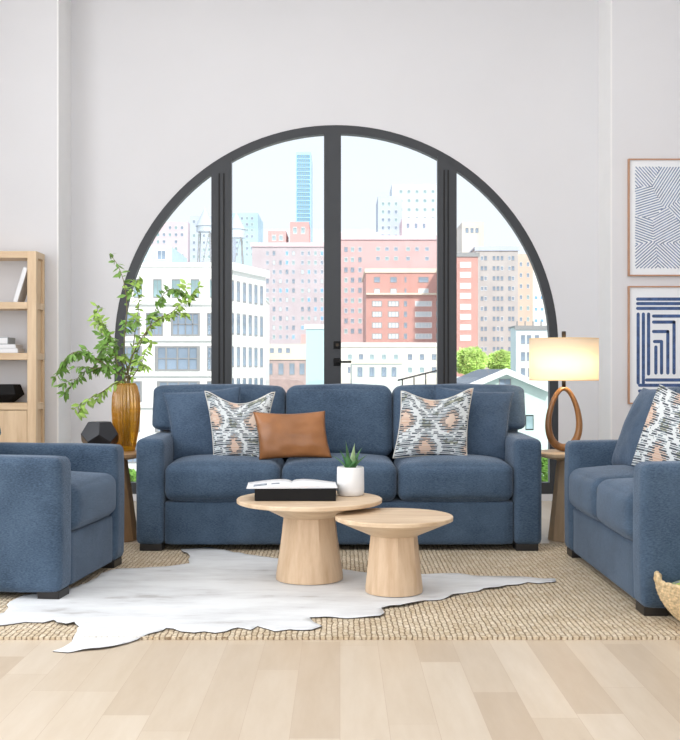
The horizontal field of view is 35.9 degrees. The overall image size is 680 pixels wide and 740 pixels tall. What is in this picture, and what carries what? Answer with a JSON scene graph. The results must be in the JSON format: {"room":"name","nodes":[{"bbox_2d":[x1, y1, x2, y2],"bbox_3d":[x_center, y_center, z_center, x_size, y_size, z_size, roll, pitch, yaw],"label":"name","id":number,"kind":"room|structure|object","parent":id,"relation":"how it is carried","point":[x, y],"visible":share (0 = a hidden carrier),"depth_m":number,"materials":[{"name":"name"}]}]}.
{"room":"living room","nodes":[
{"label":"living room","id":0,"kind":"room"},
{"bbox_2d":[0,0,56,442],"bbox_3d":[-2.921,-1.120,8.285,1.557,4.300,0.670,0,0,0],"label":"wall","id":1,"kind":"structure","parent":0,"point":[28,28],"depth_m":7.95,"materials":[{"name":"paint"}]},
{"bbox_2d":[57,0,70,442],"bbox_3d":[-2.137,-1.170,8.134,0.012,4.200,0.372,0,0,0],"label":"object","id":2,"kind":"structure","parent":1,"relation":"attached to","point":[63,6],"depth_m":8.09,"materials":[{"name":"white paint"}]},
{"bbox_2d":[71,0,597,500],"bbox_3d":[-0.042,-1.120,8.470,4.203,4.300,0.300,0,0,0],"label":"wall","id":3,"kind":"structure","parent":0,"point":[162,90],"depth_m":8.32,"materials":[{"name":"paint"}]},
{"bbox_2d":[115,125,557,493],"bbox_3d":[-0.029,-0.487,8.318,3.516,2.923,0.145,0,0,0],"label":"window","id":4,"kind":"structure","parent":3,"relation":"in","point":[220,171],"depth_m":8.30,"materials":[{"name":"grey metal"}]},
{"bbox_2d":[0,501,679,739],"bbox_3d":[0.000,1.080,3.035,7.400,0.100,11.270,0,0,0],"label":"floor","id":5,"kind":"structure","parent":0,"point":[141,689],"depth_m":3.38,"materials":[{"name":"brown wood"}]},
{"bbox_2d":[0,251,44,442],"bbox_3d":[-2.728,0.075,7.812,1.000,1.910,0.225,0,0,0],"label":"bookcase","id":6,"kind":"object","parent":5,"relation":"on","point":[24,422],"visible":0.74,"depth_m":7.70,"materials":[{"name":"brown wood"}]},
{"bbox_2d":[0,384,23,402],"bbox_3d":[-2.502,0.166,7.822,0.295,0.135,0.187,0,0,-11],"label":"bowl","id":7,"kind":"object","parent":6,"relation":"on","point":[8,392],"visible":1,"depth_m":7.77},
{"bbox_2d":[0,348,24,352],"bbox_3d":[-2.495,-0.149,7.804,0.250,0.033,0.172,0,0,0],"label":"book","id":8,"kind":"object","parent":6,"relation":"on","point":[2,350],"visible":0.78,"depth_m":7.72,"materials":[{"name":"white paper"}]},
{"bbox_2d":[0,344,22,348],"bbox_3d":[-2.493,-0.181,7.804,0.215,0.029,0.172,0,0,0],"label":"book","id":9,"kind":"object","parent":8,"relation":"on","point":[1,345],"visible":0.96,"depth_m":7.72,"materials":[{"name":"white paper"}]},
{"bbox_2d":[0,337,14,343],"bbox_3d":[-2.515,-0.223,7.804,0.150,0.051,0.172,0,0,0],"label":"book","id":10,"kind":"object","parent":9,"relation":"on","point":[3,340],"visible":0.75,"depth_m":7.72,"materials":[{"name":"white paper"}]},
{"bbox_2d":[13,267,26,301],"bbox_3d":[-2.347,-0.632,7.789,0.106,0.259,0.172,0,0,0],"label":"book","id":11,"kind":"object","parent":6,"relation":"on","point":[21,292],"visible":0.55,"depth_m":7.71,"materials":[{"name":"white paper"}]},
{"bbox_2d":[124,449,136,541],"bbox_3d":[-1.381,0.761,6.420,0.432,0.536,0.432,0,0,0],"label":"side table","id":12,"kind":"object","parent":5,"relation":"on","point":[129,511],"visible":0.16,"depth_m":6.36,"materials":[{"name":"brown wood"}]},
{"bbox_2d":[81,421,117,443],"bbox_3d":[-1.446,0.398,6.320,0.229,0.188,0.219,0,0,-29],"label":"ornament","id":13,"kind":"object","parent":12,"relation":"on","point":[94,432],"visible":0.72,"depth_m":6.25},
{"bbox_3d":[-1.319,0.283,6.470,0.178,0.418,0.176,0,0,0],"label":"vase","id":14,"kind":"object","parent":12,"relation":"on","visible":0},
{"bbox_2d":[51,345,129,446],"bbox_3d":[-1.517,0.153,6.380,0.477,0.621,0.128,0,0,-13],"label":"leafy branch","id":15,"kind":"object","parent":14,"relation":"in","point":[78,355],"visible":1,"depth_m":6.37,"materials":[{"name":"green plant"}]},
{"bbox_2d":[53,365,128,445],"bbox_3d":[-1.534,0.212,6.493,0.464,0.502,0.137,0,0,0],"label":"leafy branch","id":16,"kind":"object","parent":14,"relation":"in","point":[95,369],"visible":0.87,"depth_m":6.49,"materials":[{"name":"green plant"}]},
{"bbox_2d":[71,379,125,445],"bbox_3d":[-1.464,0.256,6.372,0.332,0.414,0.142,0,0,-13],"label":"leafy branch","id":17,"kind":"object","parent":14,"relation":"in","point":[82,409],"visible":1,"depth_m":6.37,"materials":[{"name":"green plant"}]},
{"bbox_2d":[87,302,128,445],"bbox_3d":[-1.425,0.018,6.464,0.263,0.890,0.121,0,0,0],"label":"leafy branch","id":18,"kind":"object","parent":14,"relation":"in","point":[98,320],"visible":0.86,"depth_m":6.45,"materials":[{"name":"green plant"}]},
{"bbox_2d":[92,328,129,443],"bbox_3d":[-1.410,0.100,6.410,0.240,0.727,0.190,0,0,0],"label":"leafy branch","id":19,"kind":"object","parent":14,"relation":"in","point":[103,344],"visible":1,"depth_m":6.42,"materials":[{"name":"green plant"}]},
{"bbox_2d":[109,253,142,445],"bbox_3d":[-1.315,-0.134,6.459,0.251,1.196,0.104,0,0,15],"label":"leafy branch","id":20,"kind":"object","parent":14,"relation":"in","point":[129,324],"visible":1,"depth_m":6.46,"materials":[{"name":"green plant"}]},
{"bbox_2d":[122,275,144,445],"bbox_3d":[-1.286,-0.067,6.497,0.146,1.061,0.130,0,0,0],"label":"leafy branch","id":21,"kind":"object","parent":14,"relation":"in","point":[136,317],"visible":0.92,"depth_m":6.50,"materials":[{"name":"green plant"}]},
{"bbox_2d":[128,340,157,445],"bbox_3d":[-1.222,0.134,6.426,0.200,0.658,0.113,0,0,12],"label":"leafy branch","id":22,"kind":"object","parent":14,"relation":"in","point":[142,367],"visible":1,"depth_m":6.42,"materials":[{"name":"green plant"}]},
{"bbox_2d":[128,284,191,387],"bbox_3d":[-1.122,-0.037,6.463,0.432,1.000,0.163,0,0,0],"label":"leafy branch","id":23,"kind":"object","parent":14,"relation":"in","point":[161,302],"visible":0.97,"depth_m":6.48,"materials":[{"name":"green plant"}]},
{"bbox_2d":[125,279,203,430],"bbox_3d":[-1.086,-0.052,6.477,0.478,1.032,0.155,0,0,0],"label":"leafy branch","id":24,"kind":"object","parent":14,"relation":"in","point":[179,309],"visible":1,"depth_m":6.46,"materials":[{"name":"green plant"}]},
{"bbox_2d":[136,383,541,550],"bbox_3d":[-0.006,0.554,6.389,2.309,0.951,0.992,0,0,0],"label":"sofa","id":25,"kind":"object","parent":5,"relation":"on","point":[188,499],"visible":0.73,"depth_m":5.94,"materials":[{"name":"blue fabric"}]},
{"bbox_2d":[162,386,240,459],"bbox_3d":[-0.817,0.310,6.307,0.509,0.444,0.171,0,0,-4],"label":"throw pillow","id":26,"kind":"object","parent":25,"relation":"on","point":[188,412],"visible":0.6,"depth_m":6.26,"materials":[{"name":"blue fabric"}]},
{"bbox_2d":[152,383,285,429],"bbox_3d":[-0.746,0.306,6.529,0.820,0.456,0.342,0,0,0],"label":"cushion","id":27,"kind":"object","parent":25,"relation":"on","point":[249,392],"depth_m":6.45,"materials":[{"name":"blue fabric"}]},
{"bbox_2d":[165,454,284,501],"bbox_3d":[-0.666,0.630,6.214,0.659,0.277,0.638,0,0,0],"label":"seat cushion","id":28,"kind":"object","parent":25,"relation":"on","point":[208,477],"depth_m":5.91,"materials":[{"name":"blue fabric"}]},
{"bbox_2d":[205,391,274,456],"bbox_3d":[-0.593,0.320,6.175,0.420,0.406,0.138,0,0,-1],"label":"throw pillow","id":29,"kind":"object","parent":25,"relation":"on","point":[233,425],"visible":0.81,"depth_m":6.13,"materials":[{"name":"multicoloured fabric"}]},
{"bbox_2d":[253,411,331,459],"bbox_3d":[-0.276,0.371,6.065,0.459,0.280,0.131,0,0,0],"label":"lumbar pillow","id":30,"kind":"object","parent":25,"relation":"on","point":[300,434],"visible":1,"depth_m":6.02,"materials":[{"name":"brown leather"}]},
{"bbox_2d":[281,453,396,501],"bbox_3d":[-0.006,0.630,6.213,0.660,0.281,0.640,0,0,0],"label":"seat cushion","id":31,"kind":"object","parent":25,"relation":"on","point":[380,473],"depth_m":5.92,"materials":[{"name":"blue fabric"}]},
{"bbox_2d":[286,384,391,455],"bbox_3d":[-0.007,0.308,6.528,0.658,0.454,0.344,0,0,0],"label":"cushion","id":32,"kind":"object","parent":25,"relation":"on","point":[360,415],"depth_m":6.41,"materials":[{"name":"blue fabric"}]},
{"bbox_2d":[393,388,473,457],"bbox_3d":[0.550,0.305,6.178,0.486,0.411,0.141,0,0,-3],"label":"throw pillow","id":33,"kind":"object","parent":25,"relation":"on","point":[427,427],"visible":1,"depth_m":6.13,"materials":[{"name":"multicoloured fabric"}]},
{"bbox_2d":[393,454,512,501],"bbox_3d":[0.654,0.630,6.215,0.660,0.281,0.640,0,0,0],"label":"seat cushion","id":34,"kind":"object","parent":25,"relation":"on","point":[432,478],"depth_m":5.91,"materials":[{"name":"blue fabric"}]},
{"bbox_2d":[392,384,525,449],"bbox_3d":[0.733,0.307,6.530,0.820,0.455,0.343,0,0,0],"label":"cushion","id":35,"kind":"object","parent":25,"relation":"on","point":[517,420],"depth_m":6.45,"materials":[{"name":"blue fabric"}]},
{"bbox_2d":[434,386,514,460],"bbox_3d":[0.792,0.313,6.307,0.522,0.451,0.168,0,0,3],"label":"throw pillow","id":36,"kind":"object","parent":25,"relation":"on","point":[489,412],"visible":0.53,"depth_m":6.26,"materials":[{"name":"blue fabric"}]},
{"bbox_2d":[0,543,679,639],"bbox_3d":[-0.275,1.024,5.110,5.250,0.012,2.180,0,0,0],"label":"jute rug","id":37,"kind":"object","parent":5,"relation":"on","point":[583,603],"visible":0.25,"depth_m":4.48,"materials":[{"name":"beige wicker"}]},
{"bbox_2d":[0,429,123,598],"bbox_3d":[-1.734,0.549,5.158,1.161,0.938,0.942,0,0,6],"label":"armchair","id":38,"kind":"object","parent":37,"relation":"on","point":[62,504],"visible":1,"depth_m":4.68,"materials":[{"name":"blue fabric"}]},
{"bbox_2d":[71,471,115,530],"bbox_3d":[-1.568,0.630,5.140,0.826,0.279,0.611,0,0,6],"label":"seat cushion","id":39,"kind":"object","parent":38,"relation":"on","point":[93,493],"depth_m":5.07,"materials":[{"name":"blue fabric"}]},
{"bbox_2d":[0,547,556,652],"bbox_3d":[-0.361,1.017,4.660,2.158,0.024,2.068,0,0,27],"label":"cowhide rug","id":40,"kind":"object","parent":37,"relation":"on","point":[220,590],"visible":0.86,"depth_m":4.67,"materials":[{"name":"white fur"}]},
{"bbox_2d":[237,491,381,584],"bbox_3d":[-0.149,0.815,5.120,0.708,0.390,0.708,0,0,-20],"label":"coffee table","id":41,"kind":"object","parent":40,"relation":"on","point":[309,553],"visible":0.92,"depth_m":4.99,"materials":[{"name":"brown wood"}]},
{"bbox_2d":[255,488,335,500],"bbox_3d":[-0.213,0.590,5.125,0.388,0.059,0.250,0,0,0],"label":"storage box","id":42,"kind":"object","parent":41,"relation":"on","point":[296,494],"visible":0.8,"depth_m":5.00,"materials":[{"name":"black"}]},
{"bbox_2d":[246,479,337,488],"bbox_3d":[-0.234,0.550,5.130,0.434,0.020,0.256,0,0,-3],"label":"open book","id":43,"kind":"object","parent":42,"relation":"on","point":[274,483],"visible":1,"depth_m":5.05,"materials":[{"name":"white paper"}]},
{"bbox_2d":[334,444,366,496],"bbox_3d":[0.048,0.484,5.243,0.156,0.272,0.138,0,0,36],"label":"potted succulent","id":44,"kind":"object","parent":41,"relation":"on","point":[350,476],"visible":1,"depth_m":5.19,"materials":[{"name":"white ceramic"}]},
{"bbox_2d":[337,466,363,496],"bbox_3d":[0.052,0.548,5.240,0.138,0.142,0.138,0,0,0],"label":"pot","id":45,"kind":"object","parent":44,"relation":"attached to","point":[350,479],"depth_m":5.18,"materials":[{"name":"white ceramic"}]},
{"bbox_2d":[335,508,452,596],"bbox_3d":[0.248,0.837,4.820,0.542,0.347,0.542,0,0,-6],"label":"coffee table","id":46,"kind":"object","parent":40,"relation":"on","point":[393,568],"visible":1,"depth_m":4.72,"materials":[{"name":"brown wood"}]},
{"bbox_2d":[564,387,679,615],"bbox_3d":[1.715,0.549,5.100,0.992,0.938,1.541,0,0,0],"label":"loveseat","id":47,"kind":"object","parent":37,"relation":"on","point":[623,521],"visible":0.85,"depth_m":4.64,"materials":[{"name":"blue fabric"}]},
{"bbox_2d":[568,465,633,520],"bbox_3d":[1.534,0.631,5.402,0.629,0.281,0.605,0,0,0],"label":"seat cushion","id":48,"kind":"object","parent":47,"relation":"on","point":[584,480],"depth_m":5.33,"materials":[{"name":"blue fabric"}]},
{"bbox_2d":[596,478,632,540],"bbox_3d":[1.534,0.631,4.797,0.629,0.282,0.606,0,0,0],"label":"seat cushion","id":49,"kind":"object","parent":47,"relation":"on","point":[614,497],"depth_m":4.74,"materials":[{"name":"blue fabric"}]},
{"bbox_2d":[611,388,676,466],"bbox_3d":[1.589,0.303,5.509,0.222,0.424,0.440,0,0,-6],"label":"throw pillow","id":50,"kind":"object","parent":47,"relation":"on","point":[624,452],"visible":0.56,"depth_m":5.48,"materials":[{"name":"blue fabric"}]},
{"bbox_2d":[631,384,679,465],"bbox_3d":[1.623,0.303,5.037,0.183,0.474,0.510,0,0,-29],"label":"throw pillow","id":51,"kind":"object","parent":47,"relation":"on","point":[659,440],"visible":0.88,"depth_m":5.07,"materials":[{"name":"multicoloured fabric"}]},
{"bbox_2d":[668,387,679,393],"bbox_3d":[1.843,0.308,5.482,0.343,0.453,0.765,0,0,0],"label":"cushion","id":52,"kind":"object","parent":47,"relation":"on","point":[671,388],"depth_m":5.65,"materials":[{"name":"fabric"}]},
{"bbox_2d":[653,571,679,620],"bbox_3d":[1.475,0.911,4.210,0.427,0.212,0.414,0,0,0],"label":"wicker basket","id":53,"kind":"object","parent":37,"relation":"on","point":[669,593],"visible":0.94,"depth_m":4.15,"materials":[{"name":"beige wicker"}]},
{"bbox_2d":[542,449,564,541],"bbox_3d":[1.408,0.761,6.420,0.432,0.536,0.432,0,0,0],"label":"side table","id":54,"kind":"object","parent":5,"relation":"on","point":[556,533],"visible":0.26,"depth_m":6.35,"materials":[{"name":"brown wood"}]},
{"bbox_2d":[529,331,598,450],"bbox_3d":[1.368,0.125,6.420,0.419,0.734,0.419,0,0,0],"label":"table lamp","id":55,"kind":"object","parent":54,"relation":"on","point":[563,358],"visible":0.94,"depth_m":6.26,"materials":[{"name":"brown wood"}]},
{"bbox_2d":[612,0,679,439],"bbox_3d":[2.880,-1.120,8.285,1.640,4.300,0.670,0,0,0],"label":"wall","id":56,"kind":"structure","parent":0,"point":[645,33],"depth_m":7.95,"materials":[{"name":"paint"}]},
{"bbox_2d":[598,0,611,439],"bbox_3d":[2.054,-1.170,8.134,0.012,4.200,0.372,0,0,0],"label":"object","id":57,"kind":"structure","parent":56,"relation":"attached to","point":[604,6],"depth_m":8.13,"materials":[{"name":"white paint"}]},
{"bbox_2d":[627,159,679,275],"bbox_3d":[2.536,-1.160,7.934,0.720,0.886,0.028,0,0,0],"label":"framed print","id":58,"kind":"object","parent":56,"relation":"attached to","point":[653,185],"visible":1,"depth_m":7.93,"materials":[{"name":"white paper"}]},
{"bbox_2d":[627,286,679,403],"bbox_3d":[2.536,-0.196,7.934,0.720,0.890,0.028,0,0,0],"label":"framed print","id":59,"kind":"object","parent":56,"relation":"attached to","point":[653,312],"visible":1,"depth_m":7.93,"materials":[{"name":"white paper"}]},
{"label":"outside","id":60,"kind":"structure","parent":0,"visible":0},
{"bbox_3d":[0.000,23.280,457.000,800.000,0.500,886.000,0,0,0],"label":"ground","id":61,"kind":"structure","parent":60,"visible":0},
{"bbox_2d":[150,222,189,261],"bbox_3d":[-50.286,-9.771,309.955,13.714,65.601,20.091,0,0,0],"label":"office block","id":62,"kind":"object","parent":61,"relation":"on","point":[176,235],"visible":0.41,"depth_m":300.01,"materials":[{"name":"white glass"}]},
{"bbox_2d":[125,262,269,469],"bbox_3d":[-6.134,9.433,51.967,6.429,27.194,24.173,0,0,0],"label":"apartment building","id":63,"kind":"structure","parent":61,"relation":"on","point":[182,353],"depth_m":40.00,"materials":[{"name":"white concrete"}]},
{"bbox_2d":[143,247,186,261],"bbox_3d":[-9.048,-5.062,52.487,2.095,1.685,5.025,0,0,0],"label":"shed","id":64,"kind":"object","parent":63,"relation":"on","point":[154,254],"visible":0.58,"depth_m":50.00,"materials":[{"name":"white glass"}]},
{"bbox_2d":[196,208,210,261],"bbox_3d":[-7.457,-6.613,58.000,1.033,4.893,1.033,0,0,0],"label":"water tower","id":65,"kind":"structure","parent":63,"relation":"on","point":[203,225],"depth_m":57.68,"materials":[{"name":"white wood"}]},
{"bbox_2d":[232,213,245,264],"bbox_3d":[-5.547,-6.323,56.000,1.056,4.315,1.056,0,0,0],"label":"water tower","id":66,"kind":"structure","parent":63,"relation":"on","point":[238,229],"depth_m":55.67,"materials":[{"name":"white wood"}]},
{"bbox_2d":[190,216,235,262],"bbox_3d":[-32.438,-7.675,269.962,9.410,61.411,20.075,0,0,0],"label":"office block","id":67,"kind":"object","parent":61,"relation":"on","point":[193,219],"visible":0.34,"depth_m":260.02,"materials":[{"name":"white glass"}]},
{"bbox_2d":[232,213,262,266],"bbox_3d":[-27.143,-11.056,309.957,7.428,68.173,20.087,0,0,0],"label":"office block","id":68,"kind":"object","parent":61,"relation":"on","point":[252,222],"visible":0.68,"depth_m":300.01,"materials":[{"name":"green glass"}]},
{"bbox_2d":[250,242,323,343],"bbox_3d":[-6.857,2.344,160.000,11.828,41.373,20.400,0,0,0],"label":"brick building","id":69,"kind":"structure","parent":61,"relation":"on","point":[295,284],"depth_m":150.01,"materials":[{"name":"pink brick"},{"name":"glass"}]},
{"bbox_2d":[268,231,288,241],"bbox_3d":[-9.360,-19.610,159.974,2.674,2.380,8.053,0,0,0],"label":"rooftop penthouse","id":70,"kind":"object","parent":69,"relation":"on","point":[273,236],"visible":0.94,"depth_m":155.99,"materials":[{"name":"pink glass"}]},
{"bbox_2d":[290,222,310,241],"bbox_3d":[-6.017,-20.279,159.974,2.823,3.717,8.053,0,0,0],"label":"rooftop penthouse","id":71,"kind":"object","parent":69,"relation":"on","point":[299,231],"visible":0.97,"depth_m":155.99,"materials":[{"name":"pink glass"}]},
{"bbox_2d":[269,356,305,392],"bbox_3d":[-3.394,11.031,71.000,3.193,23.998,10.176,0,0,0],"label":"house","id":72,"kind":"structure","parent":61,"relation":"on","point":[286,372],"depth_m":66.00,"materials":[{"name":"brick"}]},
{"bbox_2d":[269,334,305,355],"bbox_3d":[-4.371,9.930,95.985,3.943,26.200,12.030,0,0,0],"label":"house","id":73,"kind":"structure","parent":61,"relation":"on","point":[274,349],"depth_m":89.99,"materials":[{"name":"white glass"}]},
{"bbox_2d":[296,152,312,241],"bbox_3d":[-14.600,-32.285,432.436,6.000,110.630,25.127,0,0,0],"label":"tower","id":74,"kind":"structure","parent":61,"relation":"on","point":[304,165],"depth_m":419.89,"materials":[{"name":"blue glass"}]},
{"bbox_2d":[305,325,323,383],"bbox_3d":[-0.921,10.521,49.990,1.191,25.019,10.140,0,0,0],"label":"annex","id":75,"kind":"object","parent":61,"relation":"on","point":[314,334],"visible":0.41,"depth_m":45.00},
{"bbox_2d":[341,232,377,234],"bbox_3d":[5.829,-12.314,369.946,14.400,70.687,20.109,0,0,0],"label":"office block","id":76,"kind":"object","parent":61,"relation":"on","point":[342,233],"visible":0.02,"depth_m":360.03,"materials":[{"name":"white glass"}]},
{"bbox_2d":[350,360,402,391],"bbox_3d":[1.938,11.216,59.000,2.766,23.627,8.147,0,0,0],"label":"house","id":77,"kind":"structure","parent":61,"relation":"on","point":[387,373],"depth_m":55.00,"materials":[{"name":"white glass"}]},
{"bbox_2d":[341,235,436,342],"bbox_3d":[8.662,0.554,180.000,17.453,44.952,20.453,0,0,0],"label":"brick building","id":78,"kind":"structure","parent":61,"relation":"on","point":[358,252],"depth_m":169.98,"materials":[{"name":"pink brick"}]},
{"bbox_2d":[399,218,433,234],"bbox_3d":[13.223,-23.979,181.972,5.425,3.917,8.055,0,0,0],"label":"rooftop penthouse","id":79,"kind":"object","parent":78,"relation":"on","point":[407,226],"visible":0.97,"depth_m":178.01,"materials":[{"name":"white concrete"}]},
{"bbox_2d":[341,343,436,384],"bbox_3d":[4.152,10.433,87.000,8.366,25.194,14.213,0,0,0],"label":"house","id":80,"kind":"structure","parent":61,"relation":"on","point":[418,358],"depth_m":80.00,"materials":[{"name":"white concrete"}]},
{"bbox_2d":[376,196,401,234],"bbox_3d":[18.095,-20.152,389.942,8.686,86.363,20.115,0,0,0],"label":"office block","id":81,"kind":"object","parent":61,"relation":"on","point":[388,208],"visible":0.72,"depth_m":379.99,"materials":[{"name":"white concrete"}]},
{"bbox_2d":[362,268,436,342],"bbox_3d":[8.171,5.176,138.787,10.251,35.708,18.773,0,0,0],"label":"brick building","id":82,"kind":"structure","parent":61,"relation":"on","point":[400,304],"depth_m":130.01,"materials":[{"name":"red brick"}]},
{"bbox_2d":[390,184,436,234],"bbox_3d":[33.105,-27.666,449.930,22.628,101.392,20.139,0,0,0],"label":"office block","id":83,"kind":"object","parent":61,"relation":"on","point":[418,200],"visible":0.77,"depth_m":440.04,"materials":[{"name":"white concrete"}]},
{"bbox_2d":[398,370,436,384],"bbox_3d":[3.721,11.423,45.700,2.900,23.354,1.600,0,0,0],"label":"roof railing","id":84,"kind":"object","parent":61,"relation":"on","point":[414,376],"visible":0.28,"depth_m":44.98,"materials":[{"name":"grey metal"}]},
{"bbox_2d":[457,252,479,376],"bbox_3d":[14.431,4.637,125.000,3.532,36.787,6.325,0,0,0],"label":"brick building","id":85,"kind":"structure","parent":61,"relation":"on","point":[467,262],"depth_m":121.99,"materials":[{"name":"red brick"}]},
{"bbox_2d":[457,222,483,251],"bbox_3d":[41.800,-11.899,339.950,6.914,69.859,20.100,0,0,0],"label":"office block","id":86,"kind":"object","parent":61,"relation":"on","point":[470,235],"visible":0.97,"depth_m":329.98,"materials":[{"name":"white concrete"}]},
{"bbox_2d":[469,246,519,368],"bbox_3d":[22.429,2.629,158.000,6.400,40.801,16.400,0,0,0],"label":"apartment tower","id":87,"kind":"structure","parent":61,"relation":"on","point":[497,265],"depth_m":150.01,"materials":[{"name":"grey stone"}]},
{"bbox_2d":[457,368,547,474],"bbox_3d":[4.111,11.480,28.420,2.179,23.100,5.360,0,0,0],"label":"gabled house","id":88,"kind":"structure","parent":61,"relation":"on","point":[536,393],"depth_m":26.00,"materials":[{"name":"paint"}]},
{"bbox_2d":[518,254,532,325],"bbox_3d":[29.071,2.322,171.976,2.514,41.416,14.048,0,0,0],"label":"apartment tower","id":89,"kind":"structure","parent":61,"relation":"on","point":[525,270],"depth_m":165.00,"materials":[{"name":"beige concrete"}]},
{"bbox_2d":[509,321,547,384],"bbox_3d":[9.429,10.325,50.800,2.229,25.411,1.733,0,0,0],"label":"house","id":90,"kind":"structure","parent":61,"relation":"on","point":[520,335],"depth_m":50.00,"materials":[{"name":"white concrete"}]},
{"bbox_2d":[533,271,546,325],"bbox_3d":[33.029,2.691,176.974,3.886,40.678,14.053,0,0,0],"label":"apartment tower","id":91,"kind":"structure","parent":61,"relation":"on","point":[539,315],"depth_m":169.98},
{"bbox_3d":[10.360,11.762,82.985,5.215,22.537,18.030,0,0,0],"label":"terrace","id":92,"kind":"object","parent":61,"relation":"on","visible":0},
{"bbox_2d":[457,345,488,374],"bbox_3d":[9.665,-0.703,78.048,2.936,2.398,2.496,0,0,0],"label":"tree","id":93,"kind":"object","parent":92,"relation":"on","point":[470,359],"visible":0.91,"depth_m":77.29,"materials":[{"name":"green plant"}]},
{"bbox_2d":[487,349,510,369],"bbox_3d":[12.402,-0.611,79.959,2.774,2.216,2.244,0,0,0],"label":"tree","id":94,"kind":"object","parent":92,"relation":"on","point":[501,359],"visible":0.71,"depth_m":79.32,"materials":[{"name":"green plant"}]},
{"bbox_3d":[0.000,14.130,19.000,18.000,17.800,10.000,0,0,0],"label":"terrace","id":95,"kind":"object","parent":61,"relation":"on","visible":0},
{"bbox_2d":[129,468,135,481],"bbox_3d":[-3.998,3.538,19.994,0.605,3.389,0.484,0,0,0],"label":"shrub","id":96,"kind":"object","parent":95,"relation":"on","point":[132,472],"visible":0.15,"depth_m":19.89,"materials":[{"name":"green plant"}]},
{"bbox_2d":[541,457,547,481],"bbox_3d":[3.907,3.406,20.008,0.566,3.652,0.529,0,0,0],"label":"shrub","id":97,"kind":"object","parent":95,"relation":"on","point":[544,478],"visible":0.12,"depth_m":19.85,"materials":[{"name":"green plant"}]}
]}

